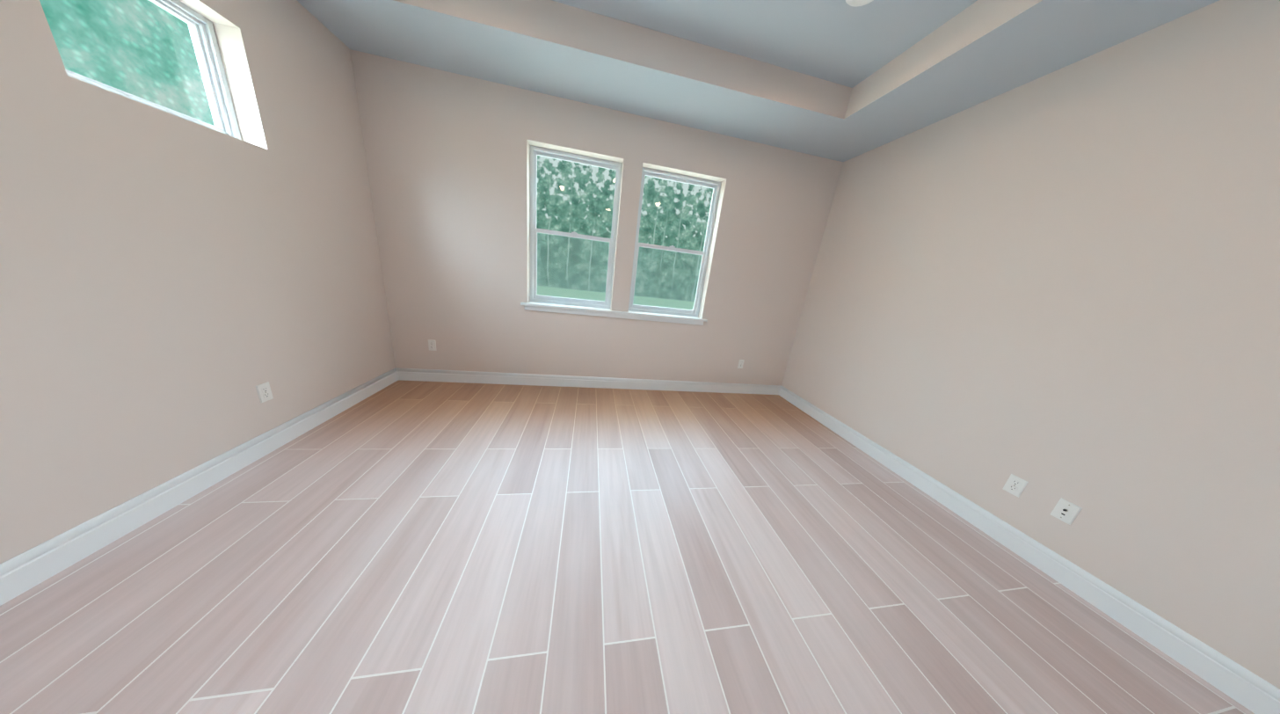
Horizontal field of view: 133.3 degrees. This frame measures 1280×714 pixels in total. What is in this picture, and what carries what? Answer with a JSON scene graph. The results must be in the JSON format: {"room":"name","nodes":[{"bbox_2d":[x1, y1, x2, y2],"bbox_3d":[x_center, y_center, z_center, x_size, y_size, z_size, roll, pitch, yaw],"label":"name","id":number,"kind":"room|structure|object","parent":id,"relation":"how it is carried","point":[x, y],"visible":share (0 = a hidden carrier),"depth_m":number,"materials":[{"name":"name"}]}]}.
{"room":"empty bedroom","nodes":[
{"label":"empty bedroom","id":0,"kind":"room"},
{"bbox_2d":[0,0,395,563],"bbox_3d":[-1.939,-0.278,-0.671,0.220,3.120,6.620,4,17,-11],"label":"wall","id":1,"kind":"structure","parent":0,"point":[174,290],"depth_m":1.30,"materials":[{"name":"paint"}]},
{"bbox_2d":[41,0,241,139],"bbox_3d":[-2.277,-1.409,1.223,0.075,0.560,0.665,4,17,-11],"label":"window","id":2,"kind":"structure","parent":1,"relation":"in","point":[204,40],"depth_m":1.44,"materials":[{"name":"white plastic"}]},
{"bbox_2d":[0,367,398,605],"bbox_3d":[-2.010,1.120,-0.127,0.015,0.133,6.400,4,17,-11],"label":"baseboard","id":3,"kind":"structure","parent":1,"relation":"attached to","point":[27,570],"depth_m":1.27,"materials":[{"name":"white wood"}]},
{"bbox_2d":[255,381,273,403],"bbox_3d":[-2.309,0.218,1.705,0.008,0.114,0.070,4,17,-11],"label":"electrical outlet","id":4,"kind":"object","parent":1,"relation":"attached to","point":[264,390],"visible":1,"depth_m":1.70,"materials":[{"name":"white plastic"}]},
{"bbox_2d":[349,49,843,385],"bbox_3d":[-0.172,-1.147,2.995,4.960,3.120,0.220,4,17,-11],"label":"wall","id":5,"kind":"structure","parent":0,"point":[447,156],"depth_m":2.77,"materials":[{"name":"paint"}]},
{"bbox_2d":[428,339,436,350],"bbox_3d":[-2.146,-0.121,2.854,0.070,0.114,0.008,4,17,-11],"label":"electrical outlet","id":6,"kind":"object","parent":5,"relation":"attached to","point":[432,345],"visible":1,"depth_m":2.85,"materials":[{"name":"white plastic"}]},
{"bbox_2d":[529,145,622,308],"bbox_3d":[-0.691,-1.277,2.909,0.875,1.450,0.075,4,17,-11],"label":"window","id":7,"kind":"structure","parent":5,"relation":"in","point":[535,151],"depth_m":2.87,"materials":[{"name":"white plastic"}]},
{"bbox_2d":[536,232,610,300],"bbox_3d":[-0.735,-0.960,3.035,0.815,0.705,0.002,4,17,-11],"label":"screen","id":8,"kind":"object","parent":7,"relation":"attached to","point":[571,267],"depth_m":3.02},
{"bbox_2d":[395,367,781,394],"bbox_3d":[-0.321,0.312,3.302,4.520,0.133,0.015,4,17,-11],"label":"baseboard","id":9,"kind":"structure","parent":5,"relation":"attached to","point":[486,377],"depth_m":3.21,"materials":[{"name":"white wood"}]},
{"bbox_2d":[524,305,703,325],"bbox_3d":[-0.230,-0.459,3.075,1.990,0.050,0.016,4,17,-11],"label":"windowsill","id":10,"kind":"structure","parent":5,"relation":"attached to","point":[604,314],"depth_m":3.05,"materials":[{"name":"white wood"}]},
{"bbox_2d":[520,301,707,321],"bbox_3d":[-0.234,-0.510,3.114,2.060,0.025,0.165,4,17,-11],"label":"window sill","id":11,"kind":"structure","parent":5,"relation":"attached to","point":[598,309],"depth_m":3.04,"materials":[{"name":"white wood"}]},
{"bbox_2d":[628,167,720,317],"bbox_3d":[0.353,-1.213,3.110,0.875,1.450,0.075,4,17,-11],"label":"window","id":12,"kind":"structure","parent":5,"relation":"in","point":[716,185],"depth_m":3.08,"materials":[{"name":"white plastic"}]},
{"bbox_2d":[633,247,700,309],"bbox_3d":[0.309,-0.896,3.236,0.815,0.705,0.002,4,17,-11],"label":"screen","id":13,"kind":"object","parent":12,"relation":"attached to","point":[658,257],"depth_m":3.23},
{"bbox_2d":[737,359,744,368],"bbox_3d":[1.285,0.089,3.513,0.070,0.114,0.008,4,17,-11],"label":"electrical outlet","id":14,"kind":"object","parent":5,"relation":"attached to","point":[740,364],"visible":1,"depth_m":3.51,"materials":[{"name":"white plastic"}]},
{"bbox_2d":[0,379,1254,713],"bbox_3d":[0.185,1.367,0.329,4.960,0.100,6.840,4,17,-11],"label":"floor","id":15,"kind":"structure","parent":0,"point":[420,547],"depth_m":1.21,"materials":[{"name":"brown wood"}]},
{"bbox_2d":[297,0,1219,161],"bbox_3d":[0.520,-1.474,-0.505,4.520,0.380,6.400,4,17,-11],"label":"ceiling","id":16,"kind":"structure","parent":0,"point":[977,52],"depth_m":1.94,"materials":[{"name":"paint"}]},
{"bbox_2d":[552,0,977,87],"bbox_3d":[0.532,-1.575,-0.534,3.260,0.170,5.140,4,17,-11],"label":"ceiling","id":17,"kind":"structure","parent":0,"point":[842,42],"depth_m":1.78,"materials":[{"name":"paint"}]},
{"bbox_2d":[845,0,873,7],"bbox_3d":[1.227,-1.995,1.504,0.188,0.012,0.188,4,17,-11],"label":"recessed light","id":18,"kind":"object","parent":17,"relation":"in","point":[855,3],"visible":1,"depth_m":1.57,"materials":[{"name":"white plastic"}]},
{"bbox_2d":[781,0,1279,689],"bbox_3d":[2.708,0.007,0.221,0.220,3.120,6.620,4,17,-11],"label":"wall","id":19,"kind":"structure","parent":0,"point":[1052,288],"depth_m":1.42,"materials":[{"name":"paint"}]},
{"bbox_2d":[1002,473,1028,497],"bbox_3d":[2.265,0.777,1.672,0.008,0.114,0.070,4,17,-11],"label":"electrical outlet","id":20,"kind":"object","parent":19,"relation":"attached to","point":[1014,485],"visible":1,"depth_m":1.67,"materials":[{"name":"white plastic"}]},
{"bbox_2d":[778,385,1279,713],"bbox_3d":[2.407,1.391,0.721,0.015,0.133,6.400,4,17,-11],"label":"baseboard","id":21,"kind":"structure","parent":19,"relation":"attached to","point":[1250,690],"depth_m":1.40,"materials":[{"name":"white wood"}]},
{"bbox_2d":[1050,497,1082,524],"bbox_3d":[2.291,0.833,1.492,0.018,0.114,0.070,4,17,-11],"label":"outlet","id":22,"kind":"object","parent":19,"relation":"attached to","point":[1065,511],"visible":1,"depth_m":1.49,"materials":[{"name":"white plastic"}]},
{"label":"outside","id":23,"kind":"structure","parent":0,"visible":0},
{"bbox_2d":[537,285,694,309],"bbox_3d":[-1.830,-2.179,11.955,60.000,0.001,17.760,4,17,-11],"label":"lawn","id":24,"kind":"structure","parent":23,"point":[673,303],"depth_m":17.05,"materials":[{"name":"green plant"}]},
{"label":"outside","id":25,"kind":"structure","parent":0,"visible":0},
{"bbox_2d":[39,0,214,125],"bbox_3d":[-6.463,-5.389,-2.728,0.001,15.000,22.000,4,17,-11],"label":"window pane","id":26,"kind":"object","parent":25,"point":[140,38],"depth_m":4.28,"materials":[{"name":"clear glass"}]},
{"bbox_2d":[536,155,712,301],"bbox_3d":[-2.235,-13.623,17.725,60.000,19.800,0.001,4,17,-11],"label":"window panes","id":27,"kind":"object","parent":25,"point":[606,224],"depth_m":19.35,"materials":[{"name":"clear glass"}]}
]}

